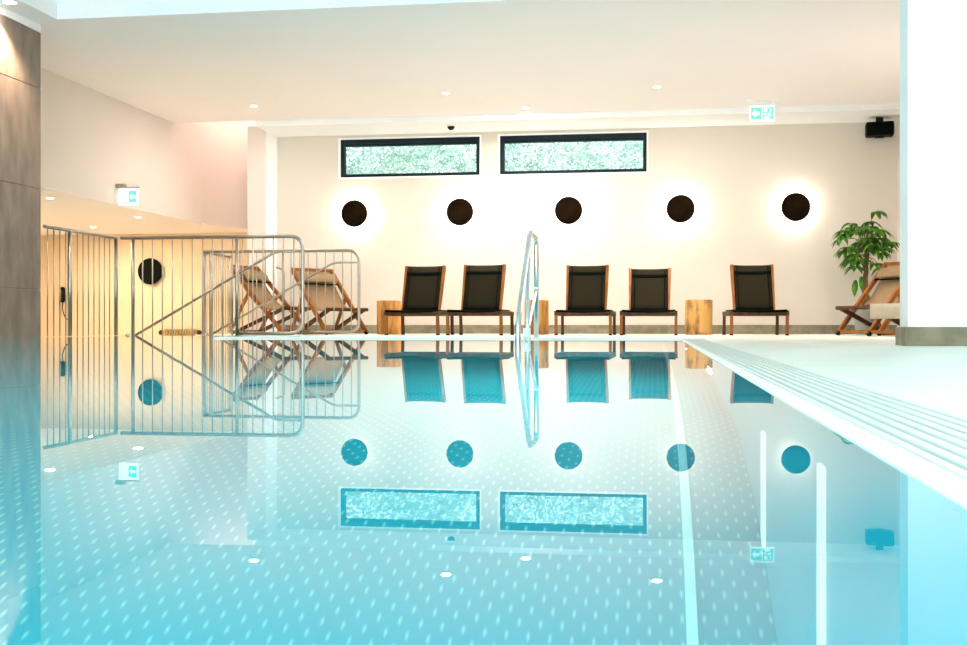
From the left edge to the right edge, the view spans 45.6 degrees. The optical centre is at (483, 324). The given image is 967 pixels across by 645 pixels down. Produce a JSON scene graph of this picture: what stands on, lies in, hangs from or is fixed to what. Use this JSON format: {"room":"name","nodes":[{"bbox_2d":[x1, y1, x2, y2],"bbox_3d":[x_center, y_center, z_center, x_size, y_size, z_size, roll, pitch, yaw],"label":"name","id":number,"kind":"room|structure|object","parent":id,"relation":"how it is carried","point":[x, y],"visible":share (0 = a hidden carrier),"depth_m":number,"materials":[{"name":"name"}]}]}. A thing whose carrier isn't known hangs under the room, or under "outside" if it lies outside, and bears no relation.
{"room":"spa","nodes":[
{"label":"spa","id":0,"kind":"room"},
{"bbox_2d":[0,14,40,337],"bbox_3d":[-4.112,-0.556,8.429,0.580,3.712,2.260,0,0,8],"label":"wall pier","id":1,"kind":"object","parent":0,"point":[20,45],"visible":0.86,"depth_m":9.20,"materials":[{"name":"stone"}]},
{"bbox_2d":[0,5,40,31],"bbox_3d":[-4.112,-2.448,8.429,0.580,0.060,2.260,0,0,8],"label":"trim","id":2,"kind":"structure","parent":1,"relation":"attached to","point":[4,11],"depth_m":9.19,"materials":[{"name":"paint"}]},
{"bbox_2d":[40,233,246,336],"bbox_3d":[-5.526,0.100,10.404,4.800,3.200,12.950,0,0,8],"label":"wall niche","id":3,"kind":"object","parent":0,"point":[124,246],"visible":0.05,"depth_m":16.70,"materials":[{"name":"paint"}]},
{"bbox_2d":[61,287,67,319],"bbox_3d":[-6.110,-0.316,16.791,0.104,0.476,0.083,0,0,8],"label":"wall phone","id":4,"kind":"object","parent":3,"relation":"attached to","point":[62,288],"visible":0.88,"depth_m":16.76,"materials":[{"name":"black plastic"}]},
{"bbox_2d":[138,258,161,283],"bbox_3d":[-4.802,-0.775,16.604,0.380,0.380,0.072,0,0,8],"label":"wall lamp","id":5,"kind":"object","parent":3,"relation":"attached to","point":[147,263],"visible":0.85,"depth_m":16.57,"materials":[{"name":"black plastic"}]},
{"bbox_2d":[158,329,201,335],"bbox_3d":[-4.353,0.111,16.532,0.647,0.109,0.079,0,0,8],"label":"rack","id":6,"kind":"object","parent":3,"relation":"attached to","point":[178,332],"visible":0.77,"depth_m":16.50,"materials":[{"name":"brown wood"}]},
{"bbox_2d":[40,188,246,234],"bbox_3d":[-5.505,-1.359,10.375,4.650,0.082,12.900,0,0,8],"label":"ceiling","id":7,"kind":"structure","parent":0,"point":[69,211],"depth_m":14.52,"materials":[{"name":"paint"}]},
{"bbox_2d":[41,68,254,228],"bbox_3d":[-4.445,-2.610,10.092,1.275,2.580,12.626,0,0,14],"label":"wall","id":8,"kind":"structure","parent":0,"point":[93,141],"depth_m":13.22,"materials":[{"name":"paint"}]},
{"bbox_2d":[116,183,139,204],"bbox_3d":[-3.901,-1.432,12.619,0.259,0.235,0.070,0,0,8],"label":"exit sign","id":9,"kind":"object","parent":8,"relation":"attached to","point":[127,195],"visible":1,"depth_m":12.60,"materials":[{"name":"plastic"}]},
{"bbox_2d":[247,126,276,331],"bbox_3d":[-2.673,-0.490,15.398,0.240,4.180,2.130,0,0,8],"label":"wall pillar","id":10,"kind":"structure","parent":0,"point":[261,145],"depth_m":14.35,"materials":[{"name":"paint"}]},
{"bbox_2d":[0,0,899,122],"bbox_3d":[-2.501,-2.830,5.125,12.140,0.700,17.400,0,0,8],"label":"ceiling","id":11,"kind":"structure","parent":0,"point":[174,61],"depth_m":10.58,"materials":[{"name":"paint"}]},
{"bbox_2d":[2,0,17,4],"bbox_3d":[-3.637,-2.478,8.833,0.120,0.004,0.120,0,0,8],"label":"recessed light","id":12,"kind":"object","parent":11,"relation":"in","point":[10,2],"visible":1,"depth_m":8.83,"materials":[{"name":"white paint"}]},
{"bbox_2d":[446,124,455,129],"bbox_3d":[-0.391,-2.376,13.829,0.110,0.068,0.110,0,0,8],"label":"ceiling camera","id":13,"kind":"object","parent":11,"relation":"attached to","point":[450,126],"visible":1,"depth_m":13.79,"materials":[{"name":"white paint"}]},
{"bbox_2d":[747,100,776,120],"bbox_3d":[3.076,-2.366,12.700,0.325,0.227,0.060,0,0,8],"label":"exit sign","id":14,"kind":"object","parent":11,"relation":"hanging from","point":[758,112],"visible":1,"depth_m":12.69,"materials":[{"name":"white paint"}]},
{"bbox_2d":[0,336,966,644],"bbox_3d":[-1.873,0.100,3.687,5.127,0.001,13.540,0,0,8],"label":"pool water","id":15,"kind":"object","parent":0,"point":[155,490],"visible":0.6,"depth_m":0.63,"materials":[{"name":"blue liquid"}]},
{"bbox_2d":[196,334,966,417],"bbox_3d":[-0.341,0.229,5.207,7.890,0.242,18.200,0,0,8],"label":"floor","id":16,"kind":"structure","parent":0,"point":[931,376],"depth_m":3.94,"materials":[{"name":"tile"}]},
{"bbox_2d":[120,234,304,335],"bbox_3d":[-2.524,-0.335,10.715,1.787,0.998,0.085,0,0,8],"label":"railing panel","id":17,"kind":"object","parent":16,"relation":"on","point":[236,237],"visible":0.83,"depth_m":10.68,"materials":[{"name":"metal"}]},
{"bbox_2d":[203,251,230,332],"bbox_3d":[-3.073,-0.368,13.294,0.037,0.928,0.850,0,0,8],"label":"railing panel","id":18,"kind":"object","parent":16,"relation":"on","point":[214,254],"visible":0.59,"depth_m":13.40,"materials":[{"name":"metal"}]},
{"bbox_2d":[228,264,310,333],"bbox_3d":[-2.581,-0.309,13.870,0.816,0.835,0.618,0,0,25],"label":"folding chair","id":19,"kind":"object","parent":16,"relation":"on","point":[277,307],"visible":0.59,"depth_m":13.89,"materials":[{"name":"brown wood"}]},
{"bbox_2d":[240,270,268,280],"bbox_3d":[-2.789,-0.600,13.970,0.116,0.119,0.450,0,0,25],"label":"pillow","id":20,"kind":"object","parent":19,"relation":"on","point":[259,273],"depth_m":13.92,"materials":[{"name":"fabric"}]},
{"bbox_2d":[276,266,284,328],"bbox_3d":[-2.535,-0.314,14.405,0.134,0.843,0.060,0,0,8],"label":"grab rail","id":21,"kind":"object","parent":16,"relation":"on","point":[279,268],"visible":0.43,"depth_m":14.39,"materials":[{"name":"metal"}]},
{"bbox_2d":[203,249,359,335],"bbox_3d":[-2.247,-0.335,12.661,1.814,0.998,0.112,0,0,8],"label":"railing panel","id":22,"kind":"object","parent":16,"relation":"on","point":[342,262],"visible":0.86,"depth_m":12.66,"materials":[{"name":"metal"}]},
{"bbox_2d":[291,267,368,334],"bbox_3d":[-1.772,-0.277,13.185,0.618,0.773,0.753,0,0,-42],"label":"folding chair","id":23,"kind":"object","parent":16,"relation":"on","point":[329,272],"visible":0.73,"depth_m":13.26,"materials":[{"name":"beige fabric"}]},
{"bbox_2d":[300,273,336,282],"bbox_3d":[-1.912,-0.545,13.344,0.450,0.110,0.108,0,0,-42],"label":"pillow","id":24,"kind":"object","parent":23,"relation":"on","point":[320,277],"depth_m":13.33,"materials":[{"name":"fabric"}]},
{"bbox_2d":[377,300,400,333],"bbox_3d":[-1.083,-0.086,13.200,0.262,0.389,0.236,0,0,8],"label":"stool","id":25,"kind":"object","parent":16,"relation":"on","point":[394,322],"visible":0.81,"depth_m":13.09,"materials":[{"name":"brown wood"}]},
{"bbox_2d":[384,265,453,334],"bbox_3d":[-0.695,-0.275,12.487,0.608,0.766,0.675,0,0,13],"label":"lounge chair","id":26,"kind":"object","parent":16,"relation":"on","point":[423,286],"visible":0.94,"depth_m":12.59,"materials":[{"name":"black fabric"}]},
{"bbox_2d":[214,335,704,339],"bbox_3d":[-0.089,0.096,9.285,3.605,0.016,1.940,0,0,8],"label":"trim","id":27,"kind":"structure","parent":16,"relation":"on","point":[279,336],"depth_m":8.33,"materials":[{"name":"stone"}]},
{"bbox_2d":[445,264,513,334],"bbox_3d":[-0.035,-0.275,12.239,0.608,0.766,0.675,0,0,12],"label":"lounge chair","id":28,"kind":"object","parent":16,"relation":"on","point":[483,285],"visible":0.98,"depth_m":12.34,"materials":[{"name":"black fabric"}]},
{"bbox_2d":[515,230,539,340],"bbox_3d":[0.301,0.071,7.803,0.052,1.458,1.174,0,0,8],"label":"pool handrail","id":29,"kind":"object","parent":16,"relation":"on","point":[525,276],"visible":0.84,"depth_m":7.77,"materials":[{"name":"metal"}]},
{"bbox_2d":[530,300,548,334],"bbox_3d":[0.591,-0.086,12.849,0.267,0.389,0.239,0,0,8],"label":"stool","id":30,"kind":"object","parent":16,"relation":"on","point":[543,304],"visible":0.58,"depth_m":12.73,"materials":[{"name":"brown wood"}]},
{"bbox_2d":[554,265,615,334],"bbox_3d":[1.096,-0.275,12.341,0.608,0.766,0.675,0,0,10],"label":"lounge chair","id":31,"kind":"object","parent":16,"relation":"on","point":[586,286],"visible":0.97,"depth_m":12.45,"materials":[{"name":"black fabric"}]},
{"bbox_2d":[620,268,677,334],"bbox_3d":[1.786,-0.262,12.401,0.608,0.739,0.694,0,0,9],"label":"lounge chair","id":32,"kind":"object","parent":16,"relation":"on","point":[649,289],"visible":0.95,"depth_m":12.54,"materials":[{"name":"black fabric"}]},
{"bbox_2d":[685,299,712,334],"bbox_3d":[2.386,-0.086,12.752,0.302,0.389,0.272,0,0,8],"label":"stool","id":33,"kind":"object","parent":16,"relation":"on","point":[698,312],"visible":1,"depth_m":12.63,"materials":[{"name":"brown wood"}]},
{"bbox_2d":[722,264,788,334],"bbox_3d":[2.891,-0.275,12.245,0.608,0.766,0.675,0,0,4],"label":"lounge chair","id":34,"kind":"object","parent":16,"relation":"on","point":[752,286],"visible":0.98,"depth_m":12.35,"materials":[{"name":"black fabric"}]},
{"bbox_2d":[832,211,899,334],"bbox_3d":[4.365,-0.594,13.106,0.708,1.405,0.722,0,0,41],"label":"potted plant","id":35,"kind":"object","parent":16,"relation":"on","point":[876,247],"visible":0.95,"depth_m":13.02,"materials":[{"name":"green plant"}]},
{"bbox_2d":[835,262,899,335],"bbox_3d":[4.127,-0.281,11.890,0.761,0.781,0.618,0,0,-30],"label":"folding chair","id":36,"kind":"object","parent":16,"relation":"on","point":[889,272],"visible":0.54,"depth_m":12.03,"materials":[{"name":"beige fabric"}]},
{"bbox_2d":[876,267,899,277],"bbox_3d":[4.313,-0.552,11.996,0.109,0.111,0.450,0,0,-30],"label":"pillow","id":37,"kind":"object","parent":36,"relation":"on","point":[890,272],"depth_m":12.05,"materials":[{"name":"fabric"}]},
{"bbox_2d":[866,282,899,335],"bbox_3d":[4.106,-0.281,10.887,0.772,0.781,0.618,0,0,-32],"label":"folding chair","id":38,"kind":"object","parent":16,"relation":"on","point":[890,310],"visible":0.29,"depth_m":10.83,"materials":[{"name":"beige fabric"}]},
{"bbox_3d":[-3.549,0.220,10.154,0.105,0.239,1.360,0,0,8],"label":"trim","id":39,"kind":"structure","parent":16,"relation":"attached to","visible":0},
{"bbox_2d":[43,224,117,336],"bbox_3d":[-3.540,-0.368,10.163,0.037,0.928,1.300,0,0,8],"label":"railing panel","id":40,"kind":"object","parent":39,"relation":"on","point":[70,231],"visible":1,"depth_m":10.16,"materials":[{"name":"metal"}]},
{"bbox_3d":[0.621,0.165,2.334,0.150,0.070,11.600,0,0,8],"label":"channel","id":41,"kind":"object","parent":16,"relation":"in","visible":0},
{"bbox_2d":[684,339,966,479],"bbox_3d":[0.618,0.115,2.329,0.140,0.031,11.590,0,0,8],"label":"drain grating","id":42,"kind":"object","parent":41,"relation":"on","point":[938,437],"visible":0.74,"depth_m":1.35,"materials":[{"name":"plastic"}]},
{"bbox_2d":[277,122,896,324],"bbox_3d":[1.147,-1.296,14.338,7.640,3.208,0.300,0,0,8],"label":"wall","id":43,"kind":"structure","parent":0,"point":[737,179],"depth_m":14.09,"materials":[{"name":"paint"}]},
{"bbox_2d":[341,200,367,226],"bbox_3d":[-1.626,-1.407,14.550,0.342,0.342,0.096,0,0,8],"label":"wall lamp","id":44,"kind":"object","parent":43,"relation":"attached to","point":[354,213],"visible":1,"depth_m":14.50,"materials":[{"name":"brown metal"}]},
{"bbox_2d":[341,137,479,177],"bbox_3d":[-0.925,-2.115,14.540,1.790,0.480,0.090,0,0,8],"label":"window","id":45,"kind":"structure","parent":43,"relation":"in","point":[441,140],"depth_m":14.50,"materials":[{"name":"paint"}]},
{"bbox_2d":[446,198,472,225],"bbox_3d":[-0.289,-1.407,14.351,0.342,0.342,0.096,0,0,8],"label":"wall lamp","id":46,"kind":"object","parent":43,"relation":"attached to","point":[459,211],"visible":1,"depth_m":14.30,"materials":[{"name":"brown metal"}]},
{"bbox_2d":[338,131,647,178],"bbox_3d":[0.093,-2.115,14.401,3.905,0.520,0.126,0,0,8],"label":"trim","id":47,"kind":"structure","parent":43,"relation":"attached to","point":[499,135],"depth_m":14.36,"materials":[{"name":"white paint"}]},
{"bbox_2d":[555,196,581,223],"bbox_3d":[1.048,-1.407,14.151,0.342,0.342,0.096,0,0,8],"label":"wall lamp","id":48,"kind":"object","parent":43,"relation":"attached to","point":[568,210],"visible":1,"depth_m":14.10,"materials":[{"name":"brown metal"}]},
{"bbox_2d":[500,132,646,173],"bbox_3d":[1.107,-2.115,14.237,1.810,0.480,0.090,0,0,8],"label":"window","id":49,"kind":"structure","parent":43,"relation":"in","point":[504,140],"depth_m":14.20,"materials":[{"name":"paint"}]},
{"bbox_2d":[255,103,899,136],"bbox_3d":[1.066,-2.745,13.794,7.640,0.670,0.800,0,0,8],"label":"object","id":50,"kind":"structure","parent":43,"relation":"attached to","point":[852,113],"depth_m":13.62,"materials":[{"name":"white paint"}]},
{"bbox_2d":[277,325,896,333],"bbox_3d":[1.127,0.054,14.181,7.623,0.108,0.015,0,0,8],"label":"baseboard","id":51,"kind":"structure","parent":43,"relation":"attached to","point":[372,329],"depth_m":14.09,"materials":[{"name":"stone"}]},
{"bbox_2d":[666,195,694,222],"bbox_3d":[2.391,-1.407,13.951,0.342,0.342,0.096,0,0,8],"label":"wall lamp","id":52,"kind":"object","parent":43,"relation":"attached to","point":[680,208],"visible":1,"depth_m":13.90,"materials":[{"name":"brown metal"}]},
{"bbox_2d":[781,193,810,220],"bbox_3d":[3.731,-1.407,13.751,0.342,0.342,0.096,0,0,8],"label":"wall lamp","id":53,"kind":"object","parent":43,"relation":"attached to","point":[795,206],"visible":1,"depth_m":13.70,"materials":[{"name":"brown metal"}]},
{"bbox_2d":[865,117,893,137],"bbox_3d":[4.693,-2.325,13.722,0.310,0.308,0.957,0,0,14],"label":"loudspeaker","id":54,"kind":"object","parent":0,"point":[880,128],"visible":0.89,"depth_m":13.27,"materials":[{"name":"black plastic"}]},
{"bbox_2d":[867,122,892,134],"bbox_3d":[4.574,-2.269,13.262,0.280,0.140,0.006,0,0,14],"label":"grille","id":55,"kind":"object","parent":54,"relation":"attached to","point":[873,128],"depth_m":13.26,"materials":[{"name":"black plastic"}]},
{"bbox_2d":[897,120,899,326],"bbox_3d":[3.682,-1.390,4.759,0.200,3.580,18.500,0,0,8],"label":"wall","id":56,"kind":"structure","parent":0,"point":[898,122],"depth_m":13.56,"materials":[{"name":"paint"}]},
{"bbox_2d":[895,327,966,345],"bbox_3d":[2.973,0.059,5.987,1.545,0.098,0.240,0,0,8],"label":"baseboard","id":57,"kind":"structure","parent":56,"relation":"attached to","point":[904,336],"depth_m":5.96,"materials":[{"name":"stone"}]},
{"bbox_2d":[900,0,966,326],"bbox_3d":[2.987,-1.186,5.985,1.533,2.588,0.200,0,0,8],"label":"wall column","id":58,"kind":"structure","parent":0,"point":[933,33],"depth_m":5.98,"materials":[{"name":"white paint"}]},
{"bbox_3d":[-1.894,0.727,3.690,5.185,1.246,13.620,0,0,8],"label":"wall","id":59,"kind":"structure","parent":0,"visible":0},
{"bbox_2d":[679,339,966,508],"bbox_3d":[0.533,0.114,2.347,0.027,0.032,11.600,0,0,8],"label":"pool edge","id":60,"kind":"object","parent":59,"relation":"attached to","point":[953,487],"depth_m":0.94,"materials":[{"name":"tile"}]},
{"label":"outside","id":61,"kind":"structure","parent":0,"visible":0},
{"bbox_2d":[346,141,642,173],"bbox_3d":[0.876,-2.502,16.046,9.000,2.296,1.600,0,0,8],"label":"window panes","id":62,"kind":"object","parent":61,"point":[636,144],"visible":0.07,"depth_m":16.02,"materials":[{"name":"glass"}]},
{"bbox_2d":[346,141,642,173],"bbox_3d":[0.292,-2.236,15.858,5.139,1.702,1.190,0,0,8],"label":"ivy","id":63,"kind":"object","parent":62,"relation":"on","point":[402,149],"visible":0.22,"depth_m":15.94,"materials":[{"name":"green plant"}]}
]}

